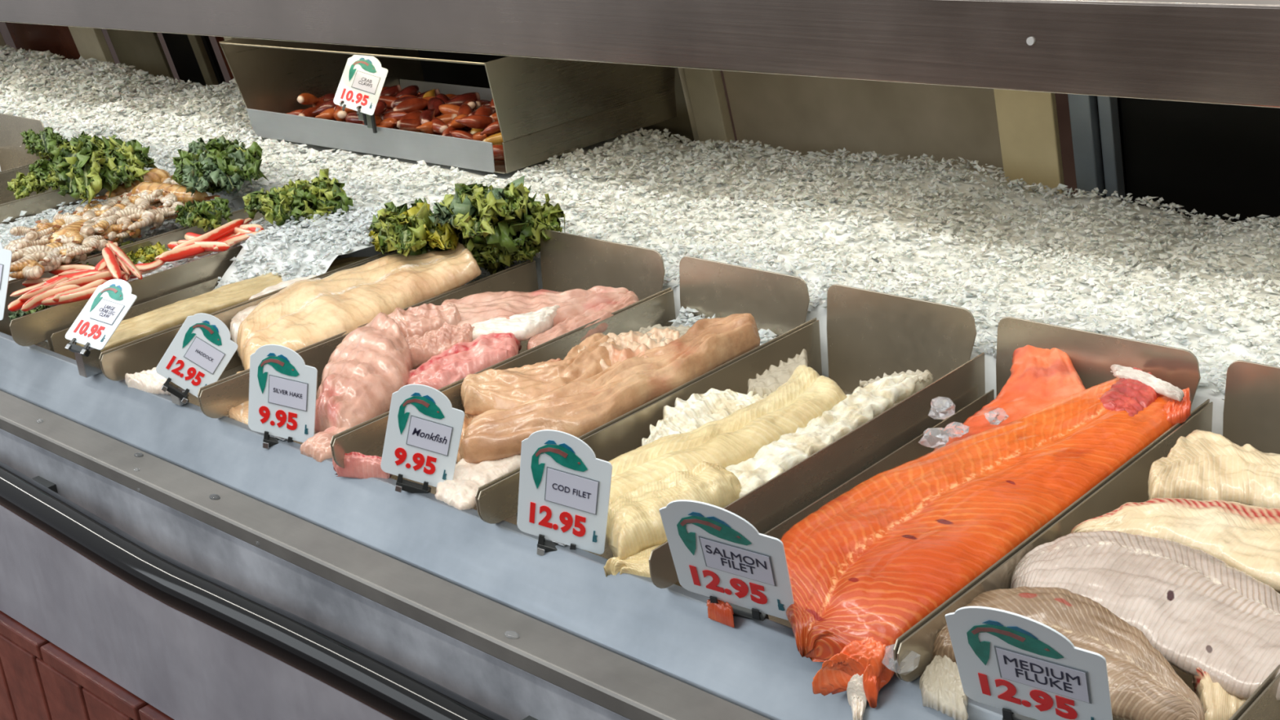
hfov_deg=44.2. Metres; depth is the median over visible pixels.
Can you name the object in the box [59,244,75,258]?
shrimp
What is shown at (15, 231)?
shrimp
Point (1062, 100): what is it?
posts
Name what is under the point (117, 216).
shrimp
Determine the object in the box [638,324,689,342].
film
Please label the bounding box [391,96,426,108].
cooked claw
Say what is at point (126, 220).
shrimp
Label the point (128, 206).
shrimp
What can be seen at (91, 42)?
post
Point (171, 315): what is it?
fillet
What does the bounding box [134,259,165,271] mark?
stick
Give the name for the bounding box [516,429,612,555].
price tag
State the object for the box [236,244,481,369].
fillet
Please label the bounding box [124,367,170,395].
fillet
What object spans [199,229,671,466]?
tray
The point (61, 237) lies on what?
shrimp
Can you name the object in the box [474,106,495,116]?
cooked claw
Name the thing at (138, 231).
shrimp
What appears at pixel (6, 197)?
tray
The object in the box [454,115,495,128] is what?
cooked claw
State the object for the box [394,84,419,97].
cooked claw
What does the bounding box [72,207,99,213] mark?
shrimp
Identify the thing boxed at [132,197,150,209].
shrimp
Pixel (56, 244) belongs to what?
shrimp
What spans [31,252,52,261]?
shrimp
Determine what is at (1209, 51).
shelf
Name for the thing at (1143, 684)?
fillet
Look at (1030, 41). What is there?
screw
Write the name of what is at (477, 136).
cooked claw
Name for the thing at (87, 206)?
shrimp
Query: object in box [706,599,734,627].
scrap
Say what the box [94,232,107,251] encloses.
shrimp
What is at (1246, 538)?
fillet
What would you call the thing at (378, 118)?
cooked claw
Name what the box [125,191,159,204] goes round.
shrimp
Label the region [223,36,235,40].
post
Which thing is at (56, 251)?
shrimp
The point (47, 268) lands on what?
shrimp
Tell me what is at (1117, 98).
sliding door
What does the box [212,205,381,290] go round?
crushed ice
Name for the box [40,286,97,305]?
stick
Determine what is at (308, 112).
cooked claw
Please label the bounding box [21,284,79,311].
stick
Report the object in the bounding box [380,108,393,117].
cooked claw
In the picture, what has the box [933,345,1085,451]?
salmon fillet
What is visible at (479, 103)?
cooked claw
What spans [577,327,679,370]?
piece
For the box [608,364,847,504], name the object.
fillet
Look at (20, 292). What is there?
stick
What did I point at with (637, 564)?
fillet
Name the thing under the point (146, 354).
tray
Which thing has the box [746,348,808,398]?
fillet
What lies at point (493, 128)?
cooked claw
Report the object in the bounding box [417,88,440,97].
cooked claw
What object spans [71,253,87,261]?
shrimp
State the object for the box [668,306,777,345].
crushed ice
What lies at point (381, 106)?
cooked claw
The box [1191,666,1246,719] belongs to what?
fillet
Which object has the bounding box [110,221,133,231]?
shrimp
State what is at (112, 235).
shrimp
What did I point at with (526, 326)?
fish piece
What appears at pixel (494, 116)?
cooked claw
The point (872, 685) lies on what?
scrap
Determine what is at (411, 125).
cooked claw
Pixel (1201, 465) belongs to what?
fillet
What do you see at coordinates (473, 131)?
cooked claw
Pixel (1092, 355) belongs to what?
tray
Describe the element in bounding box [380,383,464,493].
price tag
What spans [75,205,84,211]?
shrimp
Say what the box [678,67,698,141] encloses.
post
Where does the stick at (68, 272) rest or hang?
on the crushed ice at (173, 264)
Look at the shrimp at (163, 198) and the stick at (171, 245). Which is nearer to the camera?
the stick at (171, 245)
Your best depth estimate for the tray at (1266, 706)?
0.94 m
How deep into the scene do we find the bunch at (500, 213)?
1.81 m
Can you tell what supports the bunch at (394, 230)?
on the crushed ice at (484, 273)
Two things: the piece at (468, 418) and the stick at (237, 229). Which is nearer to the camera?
the piece at (468, 418)
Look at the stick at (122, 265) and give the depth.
1.95 m
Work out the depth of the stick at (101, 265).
1.93 m
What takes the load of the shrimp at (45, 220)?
on the crushed ice at (6, 237)
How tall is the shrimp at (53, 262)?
0.016 m
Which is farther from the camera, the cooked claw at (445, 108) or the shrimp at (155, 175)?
the cooked claw at (445, 108)
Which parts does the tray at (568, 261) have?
plate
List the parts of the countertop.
panel, bumper rail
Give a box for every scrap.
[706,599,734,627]
[812,636,887,695]
[846,673,866,719]
[862,644,893,708]
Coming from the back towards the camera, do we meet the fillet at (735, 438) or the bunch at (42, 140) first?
the bunch at (42, 140)
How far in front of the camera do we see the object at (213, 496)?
1.51 m
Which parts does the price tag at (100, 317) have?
card frame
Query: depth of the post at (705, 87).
2.44 m
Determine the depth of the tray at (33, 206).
2.40 m
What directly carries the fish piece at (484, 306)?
in the tray at (568, 261)
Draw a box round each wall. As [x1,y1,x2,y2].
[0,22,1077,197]
[0,610,173,719]
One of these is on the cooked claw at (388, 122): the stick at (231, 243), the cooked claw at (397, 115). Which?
the cooked claw at (397, 115)
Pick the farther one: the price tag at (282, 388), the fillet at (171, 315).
the fillet at (171, 315)
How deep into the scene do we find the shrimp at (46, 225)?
2.16 m
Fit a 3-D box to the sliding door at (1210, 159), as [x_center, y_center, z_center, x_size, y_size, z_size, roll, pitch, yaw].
[1.091,-0.206,1.549,1.330,0.315,0.072,14,29,41]
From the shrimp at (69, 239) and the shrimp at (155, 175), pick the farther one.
the shrimp at (155, 175)
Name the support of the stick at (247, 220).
on the crushed ice at (173, 264)
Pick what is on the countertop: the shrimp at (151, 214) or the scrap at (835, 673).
the scrap at (835, 673)
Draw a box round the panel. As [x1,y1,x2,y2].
[722,70,1004,177]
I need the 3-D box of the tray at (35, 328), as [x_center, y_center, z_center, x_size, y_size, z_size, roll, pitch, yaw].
[-0.629,-0.101,2.044,0.157,0.072,0.461,14,29,41]
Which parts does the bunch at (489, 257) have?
stem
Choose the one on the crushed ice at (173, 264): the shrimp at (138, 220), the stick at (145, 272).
the stick at (145, 272)
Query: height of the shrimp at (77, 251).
0.011 m
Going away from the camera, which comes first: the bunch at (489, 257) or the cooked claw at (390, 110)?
the bunch at (489, 257)
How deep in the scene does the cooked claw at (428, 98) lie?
2.56 m
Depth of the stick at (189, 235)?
2.09 m
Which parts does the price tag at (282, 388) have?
card frame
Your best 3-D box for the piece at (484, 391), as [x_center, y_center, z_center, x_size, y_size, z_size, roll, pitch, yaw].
[-0.088,0.018,1.499,0.162,0.044,0.106,-14,23,-21]
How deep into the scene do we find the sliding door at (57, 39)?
3.94 m
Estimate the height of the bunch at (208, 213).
0.056 m
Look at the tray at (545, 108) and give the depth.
2.39 m
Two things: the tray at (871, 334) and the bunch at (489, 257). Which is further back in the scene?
the bunch at (489, 257)
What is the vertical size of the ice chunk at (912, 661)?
0.018 m
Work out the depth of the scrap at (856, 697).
1.05 m
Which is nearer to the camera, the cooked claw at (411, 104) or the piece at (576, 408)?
the piece at (576, 408)
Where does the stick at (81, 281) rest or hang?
in the tray at (35, 328)
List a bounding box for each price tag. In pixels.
[0,241,12,320]
[65,279,137,377]
[155,313,238,405]
[248,344,317,448]
[333,54,387,133]
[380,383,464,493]
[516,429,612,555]
[658,499,794,621]
[945,605,1112,719]
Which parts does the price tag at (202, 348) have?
card frame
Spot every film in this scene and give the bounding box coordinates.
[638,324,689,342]
[859,369,933,387]
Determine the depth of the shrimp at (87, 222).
2.12 m
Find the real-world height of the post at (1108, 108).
0.315 m
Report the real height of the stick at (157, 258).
0.011 m
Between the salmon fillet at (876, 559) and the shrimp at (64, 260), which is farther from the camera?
the shrimp at (64, 260)
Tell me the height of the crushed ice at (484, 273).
0.088 m
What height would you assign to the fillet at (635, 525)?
0.043 m
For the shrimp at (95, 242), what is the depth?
2.04 m
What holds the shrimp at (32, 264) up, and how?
on the shrimp at (19, 267)
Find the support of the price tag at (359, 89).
attached to the tray at (545, 108)
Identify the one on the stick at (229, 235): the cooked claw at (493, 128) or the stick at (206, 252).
the stick at (206, 252)
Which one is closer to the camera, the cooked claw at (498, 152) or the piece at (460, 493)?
the piece at (460, 493)
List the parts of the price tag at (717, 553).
card frame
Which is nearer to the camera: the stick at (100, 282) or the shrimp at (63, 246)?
the stick at (100, 282)
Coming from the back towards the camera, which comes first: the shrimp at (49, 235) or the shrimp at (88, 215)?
the shrimp at (88, 215)
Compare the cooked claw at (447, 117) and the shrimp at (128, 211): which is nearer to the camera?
the shrimp at (128, 211)
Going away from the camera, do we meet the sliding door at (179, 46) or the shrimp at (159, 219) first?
the shrimp at (159, 219)
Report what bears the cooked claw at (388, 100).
on the cooked claw
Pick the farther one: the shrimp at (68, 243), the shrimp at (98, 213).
the shrimp at (98, 213)
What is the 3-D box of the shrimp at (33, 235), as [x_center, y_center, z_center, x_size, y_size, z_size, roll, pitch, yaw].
[-0.799,-0.168,2.102,0.021,0.018,0.047,14,29,41]
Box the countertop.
[0,332,1002,719]
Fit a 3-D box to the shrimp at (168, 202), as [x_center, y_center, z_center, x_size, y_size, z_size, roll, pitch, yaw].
[-0.658,-0.221,2.201,0.022,0.014,0.050,-6,21,0]
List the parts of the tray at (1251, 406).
plate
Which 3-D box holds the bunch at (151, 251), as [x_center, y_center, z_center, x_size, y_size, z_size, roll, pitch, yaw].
[-0.670,-0.134,2.103,0.119,0.043,0.072,14,29,41]
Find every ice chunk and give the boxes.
[880,649,921,675]
[917,427,949,449]
[924,396,958,420]
[945,422,968,438]
[984,406,1006,424]
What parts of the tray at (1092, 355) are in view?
plate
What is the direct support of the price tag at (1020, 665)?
on the countertop
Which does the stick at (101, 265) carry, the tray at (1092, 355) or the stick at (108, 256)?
the stick at (108, 256)
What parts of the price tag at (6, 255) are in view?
card frame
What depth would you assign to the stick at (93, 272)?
1.96 m
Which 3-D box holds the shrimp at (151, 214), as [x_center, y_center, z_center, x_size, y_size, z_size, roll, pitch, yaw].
[-0.654,-0.200,2.150,0.055,0.016,0.024,-18,24,-29]
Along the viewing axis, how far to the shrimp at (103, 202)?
2.27 m
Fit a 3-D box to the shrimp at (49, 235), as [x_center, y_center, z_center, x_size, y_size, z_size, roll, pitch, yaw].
[-0.792,-0.163,2.103,0.017,0.012,0.035,-3,21,7]
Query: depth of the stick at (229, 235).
2.05 m
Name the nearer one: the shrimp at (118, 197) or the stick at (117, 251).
the stick at (117, 251)
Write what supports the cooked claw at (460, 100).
on the cooked claw
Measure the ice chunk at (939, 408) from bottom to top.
0.016 m
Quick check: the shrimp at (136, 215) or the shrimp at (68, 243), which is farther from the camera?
the shrimp at (136, 215)
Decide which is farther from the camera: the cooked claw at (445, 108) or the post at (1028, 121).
the cooked claw at (445, 108)
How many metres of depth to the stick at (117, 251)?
1.95 m
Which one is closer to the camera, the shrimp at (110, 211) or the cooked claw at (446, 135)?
the shrimp at (110, 211)
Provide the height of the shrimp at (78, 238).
0.016 m
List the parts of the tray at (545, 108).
panel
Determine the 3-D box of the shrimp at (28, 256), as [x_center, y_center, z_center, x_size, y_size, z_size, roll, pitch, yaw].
[-0.781,-0.120,1.982,0.022,0.015,0.054,14,29,41]
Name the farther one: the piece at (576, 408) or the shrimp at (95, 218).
the shrimp at (95, 218)
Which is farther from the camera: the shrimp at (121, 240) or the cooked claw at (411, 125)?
the cooked claw at (411, 125)
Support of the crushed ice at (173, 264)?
in the tray at (35, 328)
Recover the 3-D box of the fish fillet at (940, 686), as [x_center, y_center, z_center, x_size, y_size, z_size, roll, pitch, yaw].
[0.197,0.214,1.023,0.031,0.021,0.064,-2,21,8]
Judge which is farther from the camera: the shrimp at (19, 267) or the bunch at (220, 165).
the bunch at (220, 165)
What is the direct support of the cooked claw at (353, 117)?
on the cooked claw
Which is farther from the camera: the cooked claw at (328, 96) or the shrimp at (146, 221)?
the cooked claw at (328, 96)
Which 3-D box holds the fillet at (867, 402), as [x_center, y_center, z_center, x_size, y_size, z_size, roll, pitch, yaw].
[0.154,0.062,1.369,0.066,0.034,0.272,14,29,41]
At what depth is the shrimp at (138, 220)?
2.12 m
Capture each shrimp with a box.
[4,244,22,253]
[8,238,48,244]
[9,226,36,236]
[9,259,35,271]
[9,264,44,279]
[10,253,38,265]
[11,246,29,261]
[15,236,53,249]
[22,244,53,257]
[22,259,43,279]
[24,224,57,240]
[27,261,39,266]
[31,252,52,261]
[33,218,49,230]
[34,250,53,262]
[35,218,65,230]
[36,222,53,231]
[38,250,56,266]
[38,257,56,266]
[39,230,55,239]
[43,257,62,271]
[46,240,62,248]
[48,218,88,244]
[52,209,66,221]
[52,248,60,257]
[53,244,77,249]
[54,231,94,244]
[56,215,82,228]
[56,234,67,239]
[57,214,74,219]
[58,253,71,264]
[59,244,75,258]
[61,246,85,257]
[63,214,77,223]
[64,229,84,244]
[66,242,80,246]
[66,246,97,255]
[70,238,100,248]
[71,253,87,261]
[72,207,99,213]
[72,211,85,216]
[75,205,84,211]
[79,220,109,231]
[80,217,107,226]
[80,222,97,235]
[80,225,104,234]
[82,209,96,219]
[82,235,108,244]
[83,200,102,211]
[83,219,96,226]
[89,200,99,204]
[90,213,116,220]
[94,168,168,199]
[94,200,106,204]
[94,203,126,216]
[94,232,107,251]
[95,224,135,236]
[98,206,120,217]
[99,200,121,210]
[102,192,129,200]
[105,195,119,204]
[106,216,116,226]
[106,231,116,240]
[110,213,119,219]
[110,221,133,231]
[115,208,146,217]
[115,216,131,233]
[116,231,128,238]
[116,235,141,244]
[119,191,144,199]
[122,198,130,206]
[122,216,153,231]
[124,205,136,208]
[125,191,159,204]
[127,209,151,222]
[128,228,141,238]
[131,181,220,207]
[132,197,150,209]
[133,213,142,222]
[140,193,163,203]
[141,207,178,220]
[147,222,164,230]
[151,185,172,197]
[151,201,184,210]
[152,213,164,224]
[153,202,163,207]
[157,193,177,208]
[160,195,177,203]
[160,209,177,217]
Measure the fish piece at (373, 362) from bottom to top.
0.074 m
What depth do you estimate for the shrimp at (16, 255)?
2.00 m
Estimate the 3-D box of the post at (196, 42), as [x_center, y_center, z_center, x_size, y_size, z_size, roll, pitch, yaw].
[-0.968,-0.718,3.392,0.030,0.315,0.077,14,29,41]
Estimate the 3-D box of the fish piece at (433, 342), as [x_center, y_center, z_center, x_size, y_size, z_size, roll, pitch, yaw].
[-0.205,-0.016,1.624,0.080,0.037,0.045,-10,22,-10]
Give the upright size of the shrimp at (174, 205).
0.016 m
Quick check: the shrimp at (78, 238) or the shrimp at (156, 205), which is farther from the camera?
the shrimp at (156, 205)
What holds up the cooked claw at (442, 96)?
on the cooked claw at (428, 98)
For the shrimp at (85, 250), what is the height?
0.013 m
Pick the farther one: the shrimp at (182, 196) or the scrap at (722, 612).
the shrimp at (182, 196)
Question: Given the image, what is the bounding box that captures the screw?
[1026,36,1035,45]
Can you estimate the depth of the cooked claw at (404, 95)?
2.58 m
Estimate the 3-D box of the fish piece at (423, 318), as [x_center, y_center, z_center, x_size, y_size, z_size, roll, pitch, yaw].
[-0.232,-0.038,1.680,0.083,0.039,0.080,-12,22,-17]
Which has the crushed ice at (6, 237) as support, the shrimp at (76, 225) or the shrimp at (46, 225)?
the shrimp at (76, 225)
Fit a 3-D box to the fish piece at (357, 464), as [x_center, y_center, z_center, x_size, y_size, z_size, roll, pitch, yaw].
[-0.253,0.096,1.425,0.065,0.028,0.006,5,24,25]
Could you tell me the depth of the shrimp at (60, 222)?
2.18 m
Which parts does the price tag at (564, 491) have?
card frame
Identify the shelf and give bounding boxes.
[0,0,1279,108]
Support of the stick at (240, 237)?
on the stick at (231, 243)
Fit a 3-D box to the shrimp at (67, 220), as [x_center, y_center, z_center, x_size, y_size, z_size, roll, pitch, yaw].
[-0.784,-0.190,2.183,0.024,0.017,0.053,-19,25,-30]
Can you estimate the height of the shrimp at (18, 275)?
0.014 m
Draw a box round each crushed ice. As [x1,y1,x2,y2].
[0,44,1279,435]
[0,195,244,280]
[44,217,280,342]
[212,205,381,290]
[448,248,533,286]
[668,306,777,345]
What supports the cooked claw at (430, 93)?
on the cooked claw at (428, 98)
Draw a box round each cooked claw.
[286,108,305,115]
[297,93,320,105]
[298,106,318,117]
[311,96,324,106]
[311,97,336,114]
[315,107,334,119]
[322,93,335,102]
[333,104,341,115]
[333,106,356,112]
[333,108,348,121]
[345,112,364,124]
[373,100,386,115]
[374,115,382,125]
[377,95,399,108]
[378,117,397,128]
[380,84,401,97]
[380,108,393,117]
[382,111,407,120]
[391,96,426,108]
[392,97,428,113]
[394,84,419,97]
[394,110,422,124]
[396,119,421,131]
[399,94,420,97]
[416,121,435,133]
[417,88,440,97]
[419,108,435,124]
[422,88,435,97]
[422,96,435,110]
[427,97,444,116]
[431,116,448,133]
[435,93,449,102]
[435,113,457,124]
[439,103,460,115]
[441,125,459,135]
[442,133,452,137]
[444,92,479,106]
[445,93,456,97]
[448,114,468,128]
[448,129,473,139]
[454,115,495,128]
[457,103,472,115]
[461,126,471,130]
[464,99,476,110]
[468,110,496,115]
[470,128,484,133]
[472,131,490,141]
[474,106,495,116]
[475,99,488,110]
[480,120,500,134]
[481,101,490,106]
[482,132,502,145]
[489,97,494,107]
[489,112,497,120]
[493,144,504,160]
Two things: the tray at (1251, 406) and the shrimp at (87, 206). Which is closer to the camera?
the tray at (1251, 406)
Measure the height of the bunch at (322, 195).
0.080 m
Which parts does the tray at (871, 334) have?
plate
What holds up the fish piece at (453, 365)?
in the tray at (568, 261)
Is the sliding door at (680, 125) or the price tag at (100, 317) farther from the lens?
the sliding door at (680, 125)
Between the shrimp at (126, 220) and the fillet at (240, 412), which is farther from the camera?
the shrimp at (126, 220)
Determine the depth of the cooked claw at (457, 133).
2.35 m
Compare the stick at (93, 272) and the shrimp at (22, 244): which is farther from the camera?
the shrimp at (22, 244)
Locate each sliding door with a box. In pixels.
[4,22,79,60]
[106,28,174,79]
[161,32,225,85]
[214,35,234,79]
[417,49,506,88]
[629,67,693,143]
[1069,95,1128,196]
[1120,97,1279,226]
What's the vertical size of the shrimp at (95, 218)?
0.016 m
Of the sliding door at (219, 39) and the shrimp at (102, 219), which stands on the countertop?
the sliding door at (219, 39)
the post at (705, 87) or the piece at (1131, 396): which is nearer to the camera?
the piece at (1131, 396)
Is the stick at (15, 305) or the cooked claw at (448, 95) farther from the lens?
the cooked claw at (448, 95)
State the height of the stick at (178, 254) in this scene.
0.016 m
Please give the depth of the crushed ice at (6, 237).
2.31 m
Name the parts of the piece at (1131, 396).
salmon skin strip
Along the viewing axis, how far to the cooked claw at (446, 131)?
2.38 m
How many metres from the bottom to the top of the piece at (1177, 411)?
0.031 m
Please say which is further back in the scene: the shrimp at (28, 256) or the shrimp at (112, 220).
the shrimp at (112, 220)
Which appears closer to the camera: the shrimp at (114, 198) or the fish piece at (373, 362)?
the fish piece at (373, 362)
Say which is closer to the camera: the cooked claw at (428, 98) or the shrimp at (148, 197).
the shrimp at (148, 197)
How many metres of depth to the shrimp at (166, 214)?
2.15 m
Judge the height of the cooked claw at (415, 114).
0.023 m
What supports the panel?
on the countertop
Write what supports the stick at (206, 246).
on the stick at (157, 258)
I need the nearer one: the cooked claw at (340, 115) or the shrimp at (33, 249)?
the shrimp at (33, 249)
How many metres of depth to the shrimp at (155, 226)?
2.19 m
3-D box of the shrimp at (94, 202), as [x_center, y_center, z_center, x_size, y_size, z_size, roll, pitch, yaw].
[-0.790,-0.220,2.270,0.022,0.013,0.042,2,22,19]
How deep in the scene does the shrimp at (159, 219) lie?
2.14 m
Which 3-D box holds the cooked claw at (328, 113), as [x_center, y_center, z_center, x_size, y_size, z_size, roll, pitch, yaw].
[-0.508,-0.405,2.590,0.022,0.018,0.053,12,27,38]
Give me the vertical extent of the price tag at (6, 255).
0.113 m
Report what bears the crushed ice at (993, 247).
on the countertop
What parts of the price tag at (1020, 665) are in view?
card frame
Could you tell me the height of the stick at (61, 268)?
0.015 m
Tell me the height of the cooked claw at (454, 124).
0.020 m
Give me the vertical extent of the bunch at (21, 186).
0.043 m
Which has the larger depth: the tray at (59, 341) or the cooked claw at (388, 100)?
the cooked claw at (388, 100)
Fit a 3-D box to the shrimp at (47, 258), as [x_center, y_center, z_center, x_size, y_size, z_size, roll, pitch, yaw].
[-0.756,-0.130,2.002,0.022,0.014,0.046,-18,24,-29]
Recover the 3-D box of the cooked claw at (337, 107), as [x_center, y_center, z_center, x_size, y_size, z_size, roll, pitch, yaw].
[-0.488,-0.413,2.577,0.021,0.019,0.051,-5,21,3]
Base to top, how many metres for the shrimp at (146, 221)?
0.016 m
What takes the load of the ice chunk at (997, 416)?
on the salmon fillet at (876, 559)
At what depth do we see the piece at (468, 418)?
1.47 m
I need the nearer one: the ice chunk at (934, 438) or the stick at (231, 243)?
the ice chunk at (934, 438)
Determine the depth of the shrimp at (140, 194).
2.26 m
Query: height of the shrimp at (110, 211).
0.015 m
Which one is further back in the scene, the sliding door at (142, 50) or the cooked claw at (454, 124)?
the sliding door at (142, 50)
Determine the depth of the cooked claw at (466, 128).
2.41 m
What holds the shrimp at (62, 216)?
on the shrimp
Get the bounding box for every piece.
[299,422,363,462]
[314,311,413,433]
[332,451,392,479]
[383,302,461,337]
[404,321,474,368]
[407,332,521,389]
[435,454,520,510]
[441,285,629,327]
[456,413,478,462]
[459,313,760,463]
[460,333,616,414]
[471,304,559,341]
[514,358,561,368]
[526,290,639,350]
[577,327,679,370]
[1099,364,1184,416]
[1161,386,1191,426]
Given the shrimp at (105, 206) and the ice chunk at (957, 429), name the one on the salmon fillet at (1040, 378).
the ice chunk at (957, 429)
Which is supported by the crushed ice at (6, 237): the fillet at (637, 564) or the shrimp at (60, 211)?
the shrimp at (60, 211)
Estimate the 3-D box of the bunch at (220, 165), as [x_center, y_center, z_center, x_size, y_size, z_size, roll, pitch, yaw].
[-0.636,-0.287,2.357,0.139,0.095,0.332,-11,22,-14]
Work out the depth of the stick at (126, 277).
1.94 m
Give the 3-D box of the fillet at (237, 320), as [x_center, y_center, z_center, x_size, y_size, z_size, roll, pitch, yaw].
[-0.434,-0.053,1.826,0.078,0.038,0.185,4,23,24]
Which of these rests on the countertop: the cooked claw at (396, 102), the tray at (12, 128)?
the tray at (12, 128)
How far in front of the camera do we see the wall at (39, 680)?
1.93 m
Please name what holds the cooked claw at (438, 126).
on the cooked claw
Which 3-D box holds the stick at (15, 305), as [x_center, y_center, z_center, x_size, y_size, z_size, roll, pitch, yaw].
[-0.733,-0.067,1.872,0.024,0.013,0.047,14,29,41]
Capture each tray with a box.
[0,113,45,173]
[0,165,56,206]
[0,182,245,283]
[0,210,265,351]
[50,252,386,378]
[100,253,533,417]
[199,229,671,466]
[219,37,676,173]
[332,256,817,524]
[477,284,985,588]
[763,316,1209,679]
[897,360,1279,719]
[1237,673,1279,719]
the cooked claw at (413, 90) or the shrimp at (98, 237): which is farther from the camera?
the cooked claw at (413, 90)
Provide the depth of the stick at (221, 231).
2.05 m
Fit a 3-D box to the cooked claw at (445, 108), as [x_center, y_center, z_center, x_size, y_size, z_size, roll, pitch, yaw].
[-0.293,-0.388,2.467,0.065,0.027,0.028,3,23,20]
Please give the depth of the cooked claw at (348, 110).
2.56 m
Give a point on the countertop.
(357, 598)
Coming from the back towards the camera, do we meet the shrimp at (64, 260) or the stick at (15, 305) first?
the shrimp at (64, 260)
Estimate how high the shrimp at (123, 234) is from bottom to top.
0.012 m
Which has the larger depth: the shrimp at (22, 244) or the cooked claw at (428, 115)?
the cooked claw at (428, 115)
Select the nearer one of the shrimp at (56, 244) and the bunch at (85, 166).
the shrimp at (56, 244)
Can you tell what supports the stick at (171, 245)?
on the stick
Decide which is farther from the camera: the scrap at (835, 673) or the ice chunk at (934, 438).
the ice chunk at (934, 438)
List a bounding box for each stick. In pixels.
[8,298,25,311]
[9,275,58,297]
[18,276,69,302]
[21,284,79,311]
[22,277,49,287]
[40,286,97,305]
[43,267,107,285]
[48,264,94,275]
[52,279,106,302]
[53,270,125,288]
[57,269,97,275]
[75,271,101,277]
[94,242,118,271]
[102,247,121,279]
[105,240,132,275]
[108,243,142,279]
[117,262,130,281]
[130,265,162,276]
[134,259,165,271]
[154,254,195,260]
[159,243,204,262]
[167,241,177,249]
[172,218,244,249]
[176,240,230,251]
[184,231,202,239]
[195,233,235,256]
[203,227,248,253]
[213,231,259,249]
[217,223,263,239]
[226,229,264,246]
[232,226,252,240]
[243,217,254,224]
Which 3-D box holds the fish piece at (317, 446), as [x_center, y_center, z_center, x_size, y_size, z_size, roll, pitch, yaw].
[-0.272,0.066,1.509,0.048,0.035,0.109,14,29,41]
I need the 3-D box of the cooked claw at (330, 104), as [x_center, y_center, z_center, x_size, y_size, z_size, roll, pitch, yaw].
[-0.512,-0.418,2.597,0.057,0.024,0.025,-15,23,-23]
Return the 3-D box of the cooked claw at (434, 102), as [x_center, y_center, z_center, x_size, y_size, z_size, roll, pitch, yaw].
[-0.321,-0.400,2.493,0.028,0.024,0.067,-10,21,-10]
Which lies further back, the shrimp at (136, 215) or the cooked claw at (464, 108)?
the cooked claw at (464, 108)
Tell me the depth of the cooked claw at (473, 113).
2.41 m
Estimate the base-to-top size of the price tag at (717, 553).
0.129 m
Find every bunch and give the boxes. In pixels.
[6,170,52,199]
[7,304,55,320]
[22,124,63,157]
[28,130,158,202]
[118,240,171,265]
[168,134,265,195]
[170,196,233,230]
[244,164,358,226]
[364,197,461,262]
[422,172,571,251]
[465,239,540,272]
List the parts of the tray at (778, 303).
plate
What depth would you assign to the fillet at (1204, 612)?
1.03 m
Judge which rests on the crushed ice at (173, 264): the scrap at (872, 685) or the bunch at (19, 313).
the bunch at (19, 313)
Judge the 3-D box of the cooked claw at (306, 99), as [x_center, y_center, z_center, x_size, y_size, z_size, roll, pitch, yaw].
[-0.558,-0.437,2.640,0.023,0.022,0.056,3,23,21]
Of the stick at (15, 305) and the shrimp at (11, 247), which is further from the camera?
the shrimp at (11, 247)
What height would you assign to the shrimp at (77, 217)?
0.015 m
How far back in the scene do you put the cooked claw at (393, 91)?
2.64 m
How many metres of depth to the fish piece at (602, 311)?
1.65 m
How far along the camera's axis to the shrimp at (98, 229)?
2.09 m
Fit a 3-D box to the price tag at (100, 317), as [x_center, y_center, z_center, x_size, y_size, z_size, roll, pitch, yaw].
[-0.597,-0.035,1.747,0.066,0.088,0.084,14,29,41]
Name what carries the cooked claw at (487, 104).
in the tray at (545, 108)
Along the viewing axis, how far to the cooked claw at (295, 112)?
2.63 m
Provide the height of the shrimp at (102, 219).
0.012 m
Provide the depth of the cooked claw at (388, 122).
2.48 m
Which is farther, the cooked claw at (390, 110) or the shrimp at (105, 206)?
the cooked claw at (390, 110)
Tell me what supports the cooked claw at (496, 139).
in the tray at (545, 108)
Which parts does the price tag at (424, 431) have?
card frame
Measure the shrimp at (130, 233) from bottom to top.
0.018 m
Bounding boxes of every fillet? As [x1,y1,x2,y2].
[75,257,368,351]
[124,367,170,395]
[226,369,248,424]
[230,275,320,355]
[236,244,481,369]
[603,540,667,577]
[606,461,741,559]
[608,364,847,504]
[641,387,767,445]
[724,373,933,497]
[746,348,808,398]
[780,377,1172,662]
[919,654,968,719]
[932,586,1204,719]
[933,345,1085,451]
[1009,530,1279,700]
[1071,497,1279,593]
[1147,429,1279,508]
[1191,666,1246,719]
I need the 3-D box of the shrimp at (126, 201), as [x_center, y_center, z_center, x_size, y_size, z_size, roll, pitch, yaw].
[-0.734,-0.219,2.237,0.021,0.016,0.043,-5,21,1]
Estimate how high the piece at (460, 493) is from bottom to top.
0.027 m
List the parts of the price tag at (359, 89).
card frame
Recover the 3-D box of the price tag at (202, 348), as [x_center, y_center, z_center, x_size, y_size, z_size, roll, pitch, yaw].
[-0.455,0.000,1.618,0.087,0.093,0.021,-5,21,1]
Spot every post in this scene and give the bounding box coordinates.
[0,31,5,46]
[67,26,115,63]
[186,34,218,85]
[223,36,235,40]
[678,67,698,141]
[683,67,736,148]
[993,88,1065,195]
[1067,93,1105,198]
[1097,95,1125,200]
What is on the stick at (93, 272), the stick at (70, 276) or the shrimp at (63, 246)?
the stick at (70, 276)
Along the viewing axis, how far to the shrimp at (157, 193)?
2.24 m
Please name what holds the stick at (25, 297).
on the stick
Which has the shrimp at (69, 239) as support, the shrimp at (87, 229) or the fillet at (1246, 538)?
the shrimp at (87, 229)

